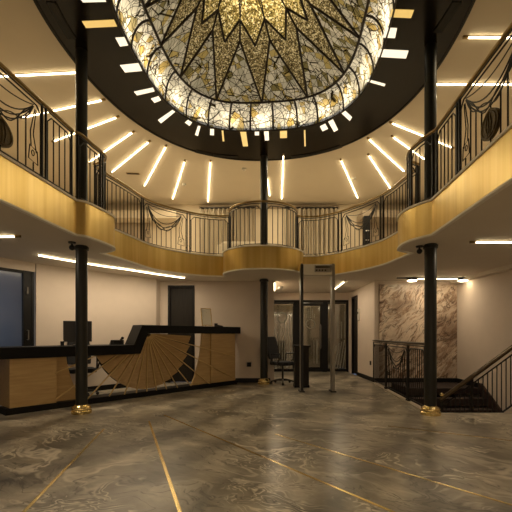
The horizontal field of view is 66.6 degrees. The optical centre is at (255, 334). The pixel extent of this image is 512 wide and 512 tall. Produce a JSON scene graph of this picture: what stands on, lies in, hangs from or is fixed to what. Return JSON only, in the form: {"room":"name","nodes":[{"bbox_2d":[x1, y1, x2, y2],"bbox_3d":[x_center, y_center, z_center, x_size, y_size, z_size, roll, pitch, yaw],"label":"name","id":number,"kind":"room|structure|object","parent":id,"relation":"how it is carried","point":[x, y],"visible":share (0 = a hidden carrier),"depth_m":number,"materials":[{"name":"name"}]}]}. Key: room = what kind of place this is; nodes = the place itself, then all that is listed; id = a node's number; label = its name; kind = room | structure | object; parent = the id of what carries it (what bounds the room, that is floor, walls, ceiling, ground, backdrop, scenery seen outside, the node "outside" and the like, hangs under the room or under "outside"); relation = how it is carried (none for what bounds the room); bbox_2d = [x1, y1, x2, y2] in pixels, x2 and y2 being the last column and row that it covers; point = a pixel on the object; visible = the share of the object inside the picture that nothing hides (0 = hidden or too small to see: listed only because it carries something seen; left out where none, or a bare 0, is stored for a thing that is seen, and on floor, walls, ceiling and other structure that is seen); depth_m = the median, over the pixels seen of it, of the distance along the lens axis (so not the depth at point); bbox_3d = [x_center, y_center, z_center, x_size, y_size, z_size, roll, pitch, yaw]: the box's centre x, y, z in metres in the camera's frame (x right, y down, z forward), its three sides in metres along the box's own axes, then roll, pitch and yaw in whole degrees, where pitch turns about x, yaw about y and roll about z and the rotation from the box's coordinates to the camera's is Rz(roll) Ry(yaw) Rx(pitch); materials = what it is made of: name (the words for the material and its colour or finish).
{"room":"hotel lobby","nodes":[
{"label":"hotel lobby","id":0,"kind":"room"},
{"bbox_2d":[0,258,34,271],"bbox_3d":[-4.650,-1.177,5.506,0.100,0.155,3.060,0,0,29],"label":"wall","id":1,"kind":"structure","parent":0,"point":[5,263],"depth_m":6.55,"materials":[{"name":"paint"}]},
{"bbox_2d":[0,267,33,345],"bbox_3d":[-4.197,0.000,6.238,0.138,2.200,1.300,0,0,29],"label":"door","id":2,"kind":"structure","parent":1,"relation":"in","point":[16,286],"depth_m":6.56,"materials":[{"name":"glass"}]},
{"bbox_2d":[34,263,159,386],"bbox_3d":[-3.047,-0.077,7.953,0.504,2.355,2.757,0,0,33],"label":"wall","id":3,"kind":"structure","parent":0,"point":[116,302],"depth_m":7.68,"materials":[{"name":"paint"}]},
{"bbox_2d":[88,383,126,391],"bbox_3d":[-3.038,1.050,7.784,0.018,0.100,2.506,0,0,40],"label":"baseboard","id":4,"kind":"structure","parent":3,"relation":"attached to","point":[110,386],"depth_m":7.83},
{"bbox_2d":[160,281,269,377],"bbox_3d":[-1.135,-0.077,9.150,2.930,2.355,0.200,0,0,0],"label":"wall","id":5,"kind":"structure","parent":0,"point":[231,303],"depth_m":9.05,"materials":[{"name":"paint"}]},
{"bbox_2d":[168,285,193,382],"bbox_3d":[-1.735,-0.024,9.100,0.615,2.249,0.140,0,0,0],"label":"door","id":6,"kind":"structure","parent":5,"relation":"in","point":[180,297],"depth_m":9.10,"materials":[{"name":"black wood"}]},
{"bbox_2d":[235,378,269,381],"bbox_3d":[-0.549,1.050,9.041,1.757,0.100,0.018,0,0,0],"label":"baseboard","id":7,"kind":"structure","parent":5,"relation":"attached to","point":[237,379],"depth_m":9.03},
{"bbox_2d":[97,205,406,253],"bbox_3d":[0.050,-2.848,12.085,11.700,2.335,0.230,0,0,0],"label":"wall","id":8,"kind":"structure","parent":0,"point":[169,238],"depth_m":12.00,"materials":[{"name":"paint"}]},
{"bbox_2d":[106,210,179,222],"bbox_3d":[-3.975,-3.565,11.750,3.250,0.230,0.500,0,0,0],"label":"trim","id":9,"kind":"structure","parent":8,"relation":"attached to","point":[163,219],"depth_m":11.50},
{"bbox_2d":[199,206,338,208],"bbox_3d":[0.400,-3.915,11.970,4.300,0.070,0.060,0,0,0],"label":"trim","id":10,"kind":"structure","parent":8,"relation":"attached to","point":[199,206],"depth_m":11.94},
{"bbox_2d":[357,210,401,223],"bbox_3d":[4.400,-3.520,11.650,2.600,0.200,0.700,0,0,0],"label":"trim","id":11,"kind":"structure","parent":8,"relation":"attached to","point":[359,217],"depth_m":11.35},
{"bbox_2d":[0,372,511,511],"bbox_3d":[-0.470,1.160,6.300,10.260,0.120,15.800,0,0,0],"label":"floor","id":12,"kind":"structure","parent":0,"point":[121,470],"depth_m":3.65,"materials":[{"name":"grey stone"}]},
{"bbox_2d":[22,429,104,511],"bbox_3d":[-1.605,1.101,3.454,0.026,0.006,2.247,0,0,-9],"label":"trim","id":13,"kind":"structure","parent":12,"relation":"on","point":[102,430],"depth_m":3.03,"materials":[{"name":"gold metal"}]},
{"bbox_2d":[71,47,91,414],"bbox_3d":[-2.460,-1.452,5.500,0.274,5.103,0.274,0,0,0],"label":"column","id":14,"kind":"structure","parent":12,"relation":"on","point":[81,407],"depth_m":5.43,"materials":[{"name":"metal"}]},
{"bbox_2d":[66,342,99,395],"bbox_3d":[-3.169,0.570,7.062,0.616,1.060,0.650,0,0,-32],"label":"office chair","id":15,"kind":"object","parent":12,"relation":"on","point":[70,360],"visible":0.29,"depth_m":7.14,"materials":[{"name":"black plastic"}]},
{"bbox_2d":[0,325,240,415],"bbox_3d":[-2.361,0.460,6.983,0.652,1.280,5.400,0,0,41],"label":"reception desk","id":16,"kind":"object","parent":12,"relation":"on","point":[32,378],"visible":0.99,"depth_m":6.73,"materials":[{"name":"brown wood"}]},
{"bbox_2d":[0,344,133,358],"bbox_3d":[-3.217,0.250,5.998,0.650,0.160,2.790,0,0,41],"label":"countertop","id":17,"kind":"structure","parent":16,"relation":"on","point":[6,352],"depth_m":5.79,"materials":[{"name":"black paint"}]},
{"bbox_2d":[63,321,91,344],"bbox_3d":[-2.936,-0.030,6.422,0.430,0.400,0.200,0,0,-24],"label":"monitor","id":18,"kind":"object","parent":16,"relation":"on","point":[68,326],"visible":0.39,"depth_m":6.36,"materials":[{"name":"black plastic"}]},
{"bbox_2d":[110,337,123,344],"bbox_3d":[-2.455,0.099,6.877,0.220,0.141,0.172,0,0,-28],"label":"desk phone","id":19,"kind":"object","parent":16,"relation":"on","point":[112,342],"visible":1,"depth_m":6.81,"materials":[{"name":"black plastic"}]},
{"bbox_2d":[125,325,240,353],"bbox_3d":[-1.348,0.075,7.892,0.312,0.510,2.700,0,0,41],"label":"countertop","id":20,"kind":"structure","parent":16,"relation":"on","point":[138,334],"depth_m":7.27,"materials":[{"name":"black paint"}]},
{"bbox_2d":[200,308,211,325],"bbox_3d":[-1.066,-0.372,8.311,0.251,0.388,0.132,0,0,-20],"label":"sign holder","id":21,"kind":"object","parent":16,"relation":"on","point":[206,318],"visible":0.92,"depth_m":8.27,"materials":[{"name":"clear plastic"}]},
{"bbox_2d":[148,421,181,511],"bbox_3d":[-0.907,1.101,3.666,0.026,0.006,2.801,0,0,-19],"label":"trim","id":22,"kind":"structure","parent":12,"relation":"on","point":[176,501],"depth_m":3.07,"materials":[{"name":"gold metal"}]},
{"bbox_2d":[258,155,269,384],"bbox_3d":[0.180,-1.452,8.755,0.284,5.103,0.284,0,0,0],"label":"column","id":23,"kind":"structure","parent":12,"relation":"on","point":[263,380],"depth_m":8.68,"materials":[{"name":"metal"}]},
{"bbox_2d":[164,415,394,511],"bbox_3d":[-0.196,1.101,3.880,0.026,0.006,3.656,0,0,-36],"label":"trim","id":24,"kind":"structure","parent":12,"relation":"on","point":[328,484],"depth_m":3.12,"materials":[{"name":"gold metal"}]},
{"bbox_2d":[268,337,293,385],"bbox_3d":[0.580,0.570,8.779,0.650,1.060,0.616,0,0,38],"label":"office chair","id":25,"kind":"object","parent":12,"relation":"on","point":[273,351],"visible":0.87,"depth_m":8.76,"materials":[{"name":"fabric"}]},
{"bbox_2d":[292,345,310,387],"bbox_3d":[0.961,0.657,8.300,0.363,0.885,0.360,0,0,0],"label":"pedestal","id":26,"kind":"object","parent":12,"relation":"on","point":[296,384],"visible":0.86,"depth_m":8.15,"materials":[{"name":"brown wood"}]},
{"bbox_2d":[298,264,335,391],"bbox_3d":[1.188,-0.138,7.610,0.706,2.475,0.280,0,0,0],"label":"detector","id":27,"kind":"object","parent":12,"relation":"on","point":[306,270],"visible":1,"depth_m":7.50,"materials":[{"name":"black plastic"}]},
{"bbox_2d":[275,434,511,505],"bbox_3d":[0.964,1.101,3.389,0.026,0.006,2.416,0,0,-39],"label":"trim","id":28,"kind":"structure","parent":12,"relation":"on","point":[275,434],"depth_m":3.07,"materials":[{"name":"gold metal"}]},
{"bbox_2d":[420,42,440,415],"bbox_3d":[2.416,-1.452,5.400,0.274,5.103,0.274,0,0,0],"label":"column","id":29,"kind":"structure","parent":12,"relation":"on","point":[430,408],"depth_m":5.33,"materials":[{"name":"metal"}]},
{"bbox_2d":[390,426,511,440],"bbox_3d":[2.193,1.101,4.343,1.407,0.006,0.026,0,0,32],"label":"trim","id":30,"kind":"structure","parent":12,"relation":"on","point":[390,426],"depth_m":4.35,"materials":[{"name":"gold metal"}]},
{"bbox_2d":[438,345,511,412],"bbox_3d":[3.290,0.857,5.580,1.358,1.828,0.061,0,0,0],"label":"stair handrail","id":31,"kind":"object","parent":12,"relation":"on","point":[472,376],"visible":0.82,"depth_m":5.57,"materials":[{"name":"black metal"}]},
{"bbox_2d":[0,0,511,204],"bbox_3d":[0.100,-4.059,5.300,11.600,0.112,13.800,0,0,0],"label":"ceiling","id":32,"kind":"structure","parent":0,"point":[27,43],"depth_m":7.33,"materials":[{"name":"paint"}]},
{"bbox_2d":[0,71,74,77],"bbox_3d":[-3.482,-3.999,5.994,1.738,0.031,0.031,0,0,4],"label":"recessed light","id":33,"kind":"object","parent":32,"relation":"in","point":[63,72],"visible":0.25,"depth_m":5.97,"materials":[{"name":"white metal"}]},
{"bbox_2d":[46,2,75,38],"bbox_3d":[-2.474,-3.996,4.971,0.130,0.014,0.575,0,0,0],"label":"ceiling vent","id":34,"kind":"object","parent":32,"relation":"in","point":[53,7],"visible":1,"depth_m":4.95,"materials":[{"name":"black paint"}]},
{"bbox_2d":[20,98,105,118],"bbox_3d":[-3.455,-3.999,6.902,1.870,0.031,0.030,0,0,17],"label":"recessed light","id":35,"kind":"object","parent":32,"relation":"in","point":[102,99],"visible":0.68,"depth_m":6.84,"materials":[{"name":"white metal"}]},
{"bbox_2d":[51,115,119,142],"bbox_3d":[-3.364,-3.999,7.603,1.956,0.031,0.031,0,0,29],"label":"recessed light","id":36,"kind":"object","parent":32,"relation":"in","point":[117,116],"visible":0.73,"depth_m":7.40,"materials":[{"name":"white plastic"}]},
{"bbox_2d":[82,20,116,27],"bbox_3d":[-2.007,-3.999,5.013,0.418,0.009,0.105,0,0,3],"label":"inlay","id":37,"kind":"object","parent":32,"relation":"attached to","point":[95,23],"visible":1,"depth_m":5.00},
{"bbox_2d":[88,130,134,162],"bbox_3d":[-3.147,-3.999,8.354,2.051,0.031,0.030,0,0,43],"label":"recessed light","id":38,"kind":"object","parent":32,"relation":"in","point":[133,131],"visible":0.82,"depth_m":8.12,"materials":[{"name":"white plastic"}]},
{"bbox_2d":[116,37,127,46],"bbox_3d":[-1.829,-3.999,5.320,0.124,0.009,0.163,0,0,0],"label":"inlay","id":39,"kind":"object","parent":32,"relation":"attached to","point":[121,41],"visible":1,"depth_m":5.31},
{"bbox_2d":[110,140,150,172],"bbox_3d":[-2.877,-3.999,8.818,0.032,0.031,2.101,0,0,-41],"label":"recessed light","id":40,"kind":"object","parent":32,"relation":"in","point":[148,141],"visible":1,"depth_m":8.70,"materials":[{"name":"white plastic"}]},
{"bbox_2d":[120,63,141,71],"bbox_3d":[-1.861,-3.999,5.840,0.290,0.009,0.162,0,0,8],"label":"inlay","id":41,"kind":"object","parent":32,"relation":"attached to","point":[135,67],"visible":1,"depth_m":5.83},
{"bbox_2d":[134,88,153,94],"bbox_3d":[-1.825,-3.999,6.406,0.363,0.009,0.096,0,0,17],"label":"inlay","id":42,"kind":"object","parent":32,"relation":"attached to","point":[148,90],"visible":1,"depth_m":6.40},
{"bbox_2d":[143,145,166,186],"bbox_3d":[-2.452,-3.999,9.364,0.030,0.031,2.554,0,0,-26],"label":"recessed light","id":43,"kind":"object","parent":32,"relation":"in","point":[165,145],"visible":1,"depth_m":9.15,"materials":[{"name":"white plastic"}]},
{"bbox_2d":[158,110,174,122],"bbox_3d":[-1.651,-3.999,7.137,0.095,0.009,0.528,0,0,-42],"label":"inlay","id":44,"kind":"object","parent":32,"relation":"attached to","point":[171,112],"visible":1,"depth_m":7.13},
{"bbox_2d":[207,160,210,202],"bbox_3d":[-1.246,-3.999,10.361,0.033,0.031,2.854,0,0,-8],"label":"recessed light","id":45,"kind":"object","parent":32,"relation":"in","point":[210,160],"visible":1,"depth_m":10.10,"materials":[{"name":"white plastic"}]},
{"bbox_2d":[208,163,210,199],"bbox_3d":[-1.246,-3.995,10.361,0.020,0.016,2.814,0,0,-8],"label":"diffuser","id":46,"kind":"object","parent":45,"relation":"attached to","point":[210,163],"depth_m":10.06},
{"bbox_2d":[213,154,237,158],"bbox_3d":[-0.682,-3.996,8.724,0.575,0.014,0.130,0,0,-12],"label":"ceiling vent","id":47,"kind":"object","parent":32,"relation":"in","point":[214,155],"visible":1,"depth_m":8.73,"materials":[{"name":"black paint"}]},
{"bbox_2d":[240,132,247,145],"bbox_3d":[-0.242,-3.999,7.957,0.118,0.009,0.613,0,0,3],"label":"inlay","id":48,"kind":"object","parent":32,"relation":"attached to","point":[243,134],"visible":1,"depth_m":7.93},
{"bbox_2d":[110,0,396,131],"bbox_3d":[0.019,-4.946,5.498,3.592,1.918,4.355,0,0,5],"label":"glass dome","id":49,"kind":"object","parent":32,"relation":"attached to","point":[227,65],"visible":1,"depth_m":6.50,"materials":[{"name":"glass"}]},
{"bbox_2d":[33,0,475,160],"bbox_3d":[0.020,-4.014,5.500,5.422,0.042,6.909,0,0,0],"label":"trim","id":50,"kind":"structure","parent":32,"relation":"attached to","point":[35,1],"depth_m":6.37,"materials":[{"name":"black paint"}]},
{"bbox_2d":[291,145,341,158],"bbox_3d":[1.311,-3.996,8.549,1.161,0.014,0.184,0,0,27],"label":"ceiling vent","id":51,"kind":"object","parent":32,"relation":"in","point":[338,146],"visible":1,"depth_m":8.58,"materials":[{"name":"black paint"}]},
{"bbox_2d":[367,137,405,172],"bbox_3d":[2.960,-3.999,8.743,0.031,0.031,2.177,0,0,40],"label":"recessed light","id":52,"kind":"object","parent":32,"relation":"in","point":[368,138],"visible":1,"depth_m":8.58,"materials":[{"name":"white plastic"}]},
{"bbox_2d":[383,27,396,37],"bbox_3d":[1.778,-3.999,5.163,0.185,0.009,0.172,0,0,0],"label":"inlay","id":53,"kind":"object","parent":32,"relation":"attached to","point":[392,33],"visible":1,"depth_m":5.16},
{"bbox_2d":[377,49,407,58],"bbox_3d":[1.948,-3.999,5.547,0.450,0.009,0.147,0,0,-4],"label":"inlay","id":54,"kind":"object","parent":32,"relation":"attached to","point":[387,53],"visible":1,"depth_m":5.54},
{"bbox_2d":[390,9,413,17],"bbox_3d":[1.809,-3.999,4.854,0.296,0.009,0.117,0,0,-2],"label":"inlay","id":55,"kind":"object","parent":32,"relation":"attached to","point":[399,13],"visible":1,"depth_m":4.85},
{"bbox_2d":[389,121,454,148],"bbox_3d":[3.374,-3.999,7.839,2.012,0.031,0.031,0,0,-31],"label":"recessed light","id":56,"kind":"object","parent":32,"relation":"in","point":[390,122],"visible":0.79,"depth_m":7.61,"materials":[{"name":"white plastic"}]},
{"bbox_2d":[433,2,461,32],"bbox_3d":[2.407,-3.996,4.920,0.118,0.014,0.470,0,0,-3],"label":"ceiling vent","id":57,"kind":"object","parent":32,"relation":"in","point":[454,6],"visible":1,"depth_m":4.90,"materials":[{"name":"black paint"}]},
{"bbox_2d":[437,83,511,85],"bbox_3d":[3.669,-3.999,6.220,1.730,0.031,0.030,0,0,0],"label":"recessed light","id":58,"kind":"object","parent":32,"relation":"in","point":[510,84],"visible":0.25,"depth_m":6.21,"materials":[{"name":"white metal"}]},
{"bbox_2d":[462,35,511,38],"bbox_3d":[3.333,-3.999,5.241,1.108,0.031,0.031,0,0,0],"label":"recessed light","id":59,"kind":"object","parent":32,"relation":"in","point":[464,36],"visible":0.75,"depth_m":5.23,"materials":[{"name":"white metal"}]},
{"bbox_2d":[468,36,511,38],"bbox_3d":[3.333,-3.995,5.241,1.068,0.016,0.020,0,0,0],"label":"diffuser","id":60,"kind":"object","parent":59,"relation":"attached to","point":[469,37],"depth_m":5.23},
{"bbox_2d":[0,184,511,292],"bbox_3d":[-0.470,-1.468,7.250,10.260,0.425,13.900,0,0,0],"label":"ceiling","id":61,"kind":"structure","parent":0,"point":[491,220],"depth_m":6.08,"materials":[{"name":"paint"}]},
{"bbox_2d":[0,151,76,235],"bbox_3d":[-2.494,-1.472,2.598,0.050,0.457,4.621,0,0,6],"label":"cladding","id":62,"kind":"object","parent":61,"relation":"attached to","point":[23,190],"visible":1,"depth_m":4.12,"materials":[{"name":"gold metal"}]},
{"bbox_2d":[0,62,45,177],"bbox_3d":[-2.423,-2.143,3.696,0.068,0.885,1.291,0,0,6],"label":"balcony railing","id":63,"kind":"object","parent":62,"relation":"on","point":[6,137],"visible":0.94,"depth_m":3.99,"materials":[{"name":"brown metal"}]},
{"bbox_2d":[44,103,73,195],"bbox_3d":[-2.329,-2.143,4.619,0.068,0.885,0.566,0,0,6],"label":"balcony railing","id":64,"kind":"object","parent":62,"relation":"on","point":[47,108],"visible":0.81,"depth_m":4.62,"materials":[{"name":"brown metal"}]},
{"bbox_2d":[76,199,115,253],"bbox_3d":[-2.168,-1.472,5.440,0.332,0.457,1.111,0,0,-6],"label":"cladding","id":65,"kind":"object","parent":61,"relation":"attached to","point":[93,222],"visible":0.98,"depth_m":5.12,"materials":[{"name":"gold metal"}]},
{"bbox_2d":[74,130,102,207],"bbox_3d":[-2.212,-2.143,5.188,0.073,0.885,0.564,0,0,12],"label":"balcony railing","id":66,"kind":"object","parent":65,"relation":"on","point":[77,133],"visible":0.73,"depth_m":5.08,"materials":[{"name":"brown metal"}]},
{"bbox_2d":[93,152,106,209],"bbox_3d":[-2.254,-2.143,5.686,0.133,0.885,0.494,0,0,-35],"label":"balcony railing","id":67,"kind":"object","parent":65,"relation":"on","point":[104,156],"visible":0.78,"depth_m":5.62,"materials":[{"name":"brown metal"}]},
{"bbox_2d":[38,254,184,277],"bbox_3d":[-2.490,-1.240,7.263,0.122,0.030,3.004,0,0,37],"label":"recessed light","id":68,"kind":"object","parent":61,"relation":"in","point":[41,255],"visible":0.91,"depth_m":7.09,"materials":[{"name":"white plastic"}]},
{"bbox_2d":[99,229,223,276],"bbox_3d":[-1.726,-1.472,7.304,0.558,0.457,2.976,0,0,35],"label":"cladding","id":69,"kind":"object","parent":61,"relation":"attached to","point":[131,249],"visible":0.88,"depth_m":7.61,"materials":[{"name":"gold metal"}]},
{"bbox_2d":[93,166,142,240],"bbox_3d":[-2.286,-2.143,6.543,0.089,0.885,1.420,0,0,14],"label":"balcony railing","id":70,"kind":"object","parent":69,"relation":"on","point":[111,177],"visible":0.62,"depth_m":6.74,"materials":[{"name":"brown metal"}]},
{"bbox_2d":[143,196,188,251],"bbox_3d":[-1.793,-2.143,7.708,0.136,0.885,1.154,0,0,38],"label":"balcony railing","id":71,"kind":"object","parent":69,"relation":"on","point":[144,198],"visible":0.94,"depth_m":7.69,"materials":[{"name":"brown metal"}]},
{"bbox_2d":[189,211,228,253],"bbox_3d":[-0.994,-2.143,8.301,0.900,0.885,0.148,0,0,-15],"label":"balcony railing","id":72,"kind":"object","parent":69,"relation":"on","point":[192,213],"visible":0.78,"depth_m":8.32,"materials":[{"name":"brown metal"}]},
{"bbox_2d":[200,207,231,254],"bbox_3d":[-1.205,-2.780,11.819,0.970,2.160,0.122,0,0,0],"label":"curtain","id":73,"kind":"object","parent":61,"relation":"on","point":[204,210],"visible":0.44,"depth_m":11.83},
{"bbox_2d":[234,207,254,241],"bbox_3d":[-0.340,-2.780,11.799,0.640,2.160,0.123,0,0,0],"label":"curtain","id":74,"kind":"object","parent":61,"relation":"on","point":[252,209],"visible":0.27,"depth_m":11.82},
{"bbox_2d":[217,242,272,254],"bbox_3d":[-0.250,-1.990,9.890,1.420,0.620,0.740,0,0,0],"label":"sofa","id":75,"kind":"object","parent":61,"relation":"on","point":[223,246],"visible":0.2,"depth_m":9.53,"materials":[{"name":"beige fabric"}]},
{"bbox_2d":[222,245,303,276],"bbox_3d":[0.157,-1.472,7.861,1.705,0.457,1.042,0,0,0],"label":"cladding","id":76,"kind":"object","parent":61,"relation":"attached to","point":[246,257],"visible":0.89,"depth_m":7.44,"materials":[{"name":"gold metal"}]},
{"bbox_2d":[228,200,263,247],"bbox_3d":[-0.314,-2.143,7.829,0.319,0.885,1.156,0,0,-39],"label":"balcony railing","id":77,"kind":"object","parent":76,"relation":"on","point":[255,201],"visible":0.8,"depth_m":7.56,"materials":[{"name":"brown metal"}]},
{"bbox_2d":[264,200,297,247],"bbox_3d":[0.616,-2.143,7.850,0.297,0.885,1.183,0,0,38],"label":"balcony railing","id":78,"kind":"object","parent":76,"relation":"on","point":[265,201],"visible":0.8,"depth_m":7.58,"materials":[{"name":"brown metal"}]},
{"bbox_2d":[284,207,300,249],"bbox_3d":[1.105,-2.780,11.804,0.490,2.160,0.112,0,0,0],"label":"curtain","id":79,"kind":"object","parent":61,"relation":"on","point":[298,208],"visible":0.41,"depth_m":11.80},
{"bbox_2d":[302,207,337,255],"bbox_3d":[1.940,-2.780,11.829,1.080,2.160,0.118,0,0,0],"label":"curtain","id":80,"kind":"object","parent":61,"relation":"on","point":[306,211],"visible":0.62,"depth_m":11.80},
{"bbox_2d":[303,231,413,274],"bbox_3d":[1.890,-1.472,7.288,0.523,0.457,2.834,0,0,-30],"label":"cladding","id":81,"kind":"object","parent":61,"relation":"attached to","point":[382,252],"visible":0.77,"depth_m":7.45,"materials":[{"name":"gold metal"}]},
{"bbox_2d":[297,211,339,254],"bbox_3d":[1.333,-2.143,8.330,0.941,0.885,0.204,0,0,18],"label":"balcony railing","id":82,"kind":"object","parent":81,"relation":"on","point":[338,212],"visible":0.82,"depth_m":8.39,"materials":[{"name":"brown metal"}]},
{"bbox_2d":[339,194,381,251],"bbox_3d":[2.040,-2.143,7.623,0.093,0.885,1.137,0,0,-29],"label":"balcony railing","id":83,"kind":"object","parent":81,"relation":"on","point":[380,195],"visible":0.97,"depth_m":7.56,"materials":[{"name":"brown metal"}]},
{"bbox_2d":[381,165,418,238],"bbox_3d":[2.392,-2.143,6.489,0.091,0.885,1.281,0,0,-7],"label":"balcony railing","id":84,"kind":"object","parent":81,"relation":"on","point":[404,178],"visible":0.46,"depth_m":6.76,"materials":[{"name":"brown metal"}]},
{"bbox_2d":[362,216,369,245],"bbox_3d":[3.170,-2.540,11.197,0.180,1.720,0.186,0,0,0],"label":"post","id":85,"kind":"object","parent":61,"relation":"on","point":[364,217],"visible":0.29,"depth_m":11.11,"materials":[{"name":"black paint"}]},
{"bbox_2d":[397,199,431,253],"bbox_3d":[2.159,-1.472,5.437,0.315,0.457,1.134,0,0,9],"label":"cladding","id":86,"kind":"object","parent":61,"relation":"attached to","point":[415,221],"visible":0.98,"depth_m":5.10,"materials":[{"name":"gold metal"}]},
{"bbox_2d":[406,150,418,206],"bbox_3d":[2.248,-2.143,5.664,0.143,0.885,0.553,0,0,35],"label":"balcony railing","id":87,"kind":"object","parent":86,"relation":"on","point":[408,152],"visible":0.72,"depth_m":5.55,"materials":[{"name":"brown metal"}]},
{"bbox_2d":[409,129,434,205],"bbox_3d":[2.180,-2.143,5.150,0.074,0.885,0.539,0,0,-11],"label":"balcony railing","id":88,"kind":"object","parent":86,"relation":"on","point":[431,133],"visible":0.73,"depth_m":5.11,"materials":[{"name":"brown metal"}]},
{"bbox_2d":[397,277,467,281],"bbox_3d":[3.896,-1.211,8.512,1.637,0.088,0.210,0,0,0],"label":"track light","id":89,"kind":"object","parent":61,"relation":"attached to","point":[409,279],"visible":0.97,"depth_m":8.49,"materials":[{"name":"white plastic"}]},
{"bbox_2d":[431,123,511,235],"bbox_3d":[2.031,-1.472,2.587,0.050,0.457,4.586,0,0,4],"label":"cladding","id":90,"kind":"object","parent":61,"relation":"attached to","point":[489,172],"visible":1,"depth_m":3.71,"materials":[{"name":"gold metal"}]},
{"bbox_2d":[434,98,457,193],"bbox_3d":[2.221,-2.143,4.552,0.068,0.885,0.639,0,0,5],"label":"balcony railing","id":91,"kind":"object","parent":90,"relation":"on","point":[455,103],"visible":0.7,"depth_m":4.50,"materials":[{"name":"brown metal"}]},
{"bbox_2d":[457,22,511,172],"bbox_3d":[2.146,-2.143,3.565,0.068,0.885,1.340,0,0,5],"label":"balcony railing","id":92,"kind":"object","parent":90,"relation":"on","point":[491,123],"visible":0.86,"depth_m":3.63,"materials":[{"name":"brown metal"}]},
{"bbox_2d":[469,241,511,243],"bbox_3d":[3.358,-1.240,5.207,1.001,0.031,0.030,0,0,0],"label":"recessed light","id":93,"kind":"object","parent":61,"relation":"in","point":[470,242],"visible":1,"depth_m":5.20,"materials":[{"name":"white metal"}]},
{"bbox_2d":[270,281,273,381],"bbox_3d":[0.320,-0.077,10.325,0.200,2.355,2.550,0,0,0],"label":"wall","id":94,"kind":"structure","parent":0,"point":[271,282],"depth_m":9.05,"materials":[{"name":"paint"}]},
{"bbox_2d":[274,293,347,299],"bbox_3d":[1.485,-1.147,11.675,2.530,0.215,0.150,0,0,0],"label":"wall","id":95,"kind":"structure","parent":0,"point":[277,296],"depth_m":11.60,"materials":[{"name":"paint"}]},
{"bbox_2d":[274,300,347,371],"bbox_3d":[1.606,0.030,11.614,2.439,2.140,0.173,0,0,0],"label":"door","id":96,"kind":"structure","parent":95,"relation":"in","point":[312,312],"depth_m":11.60,"materials":[{"name":"black metal"}]},
{"bbox_2d":[274,303,293,371],"bbox_3d":[0.818,0.070,11.627,0.625,2.040,0.045,0,0,0],"label":"door","id":97,"kind":"structure","parent":96,"relation":"attached to","point":[283,312],"depth_m":11.62,"materials":[{"name":"clear glass"}]},
{"bbox_2d":[327,303,346,371],"bbox_3d":[2.417,0.070,11.627,0.611,2.040,0.045,0,0,0],"label":"door","id":98,"kind":"structure","parent":96,"relation":"attached to","point":[340,308],"depth_m":11.62,"materials":[{"name":"clear glass"}]},
{"bbox_2d":[348,281,382,377],"bbox_3d":[2.850,-0.077,10.425,0.200,2.355,2.750,0,0,0],"label":"wall","id":99,"kind":"structure","parent":0,"point":[368,295],"depth_m":9.62,"materials":[{"name":"paint"}]},
{"bbox_2d":[351,295,357,374],"bbox_3d":[2.795,0.010,10.850,0.130,2.180,0.600,0,0,0],"label":"door","id":100,"kind":"structure","parent":99,"relation":"in","point":[354,300],"depth_m":11.05,"materials":[{"name":"brown wood"}]},
{"bbox_2d":[357,372,374,381],"bbox_3d":[2.741,1.050,9.800,0.018,0.100,1.500,0,0,0],"label":"baseboard","id":101,"kind":"structure","parent":99,"relation":"attached to","point":[364,376],"depth_m":9.73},
{"bbox_2d":[376,281,455,386],"bbox_3d":[3.805,-0.028,9.150,2.110,2.455,0.200,0,0,0],"label":"wall","id":102,"kind":"structure","parent":0,"point":[384,282],"depth_m":9.05,"materials":[{"name":"paint"}]},
{"bbox_2d":[375,378,455,381],"bbox_3d":[3.705,1.050,9.041,1.910,0.100,0.018,0,0,0],"label":"baseboard","id":103,"kind":"structure","parent":102,"relation":"attached to","point":[376,379],"depth_m":9.03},
{"bbox_2d":[379,284,456,377],"bbox_3d":[3.757,-0.087,9.039,1.794,2.165,0.021,0,0,0],"label":"marble panel","id":104,"kind":"object","parent":102,"relation":"attached to","point":[401,306],"visible":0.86,"depth_m":9.03,"materials":[{"name":"stone"}]},
{"bbox_2d":[388,387,456,407],"bbox_3d":[3.480,2.500,7.300,2.360,2.600,3.900,0,0,0],"label":"wall","id":105,"kind":"structure","parent":0,"point":[389,387],"depth_m":9.05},
{"bbox_2d":[370,382,421,409],"bbox_3d":[2.560,1.159,7.275,0.090,0.162,3.527,0,0,4],"label":"trim","id":106,"kind":"structure","parent":105,"relation":"attached to","point":[402,398],"depth_m":6.84,"materials":[{"name":"metal"}]},
{"bbox_2d":[372,340,385,388],"bbox_3d":[2.655,0.593,8.405,0.068,0.970,1.153,0,0,5],"label":"stair railing","id":107,"kind":"object","parent":106,"relation":"on","point":[375,341],"visible":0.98,"depth_m":8.29,"materials":[{"name":"black metal"}]},
{"bbox_2d":[385,340,407,399],"bbox_3d":[2.554,0.593,7.121,0.068,0.970,1.424,0,0,5],"label":"stair railing","id":108,"kind":"object","parent":106,"relation":"on","point":[389,342],"visible":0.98,"depth_m":6.89,"materials":[{"name":"black metal"}]},
{"bbox_2d":[407,342,423,405],"bbox_3d":[2.467,0.593,6.006,0.068,0.970,0.814,0,0,5],"label":"stair railing","id":109,"kind":"object","parent":106,"relation":"on","point":[419,344],"visible":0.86,"depth_m":6.05,"materials":[{"name":"black metal"}]},
{"bbox_2d":[392,383,502,412],"bbox_3d":[3.902,2.000,7.315,1.505,2.000,3.430,0,0,0],"label":"staircase","id":110,"kind":"structure","parent":105,"relation":"in","point":[443,388],"depth_m":7.78,"materials":[{"name":"carpet"}]},
{"bbox_2d":[457,270,511,412],"bbox_3d":[4.760,1.222,3.725,0.200,4.955,10.650,0,0,0],"label":"wall","id":111,"kind":"structure","parent":0,"point":[484,304],"depth_m":7.92,"materials":[{"name":"paint"}]},
{"bbox_2d":[450,264,511,283],"bbox_3d":[4.580,-1.220,7.025,0.160,0.070,4.050,0,0,0],"label":"trim","id":112,"kind":"structure","parent":111,"relation":"attached to","point":[505,268],"depth_m":7.64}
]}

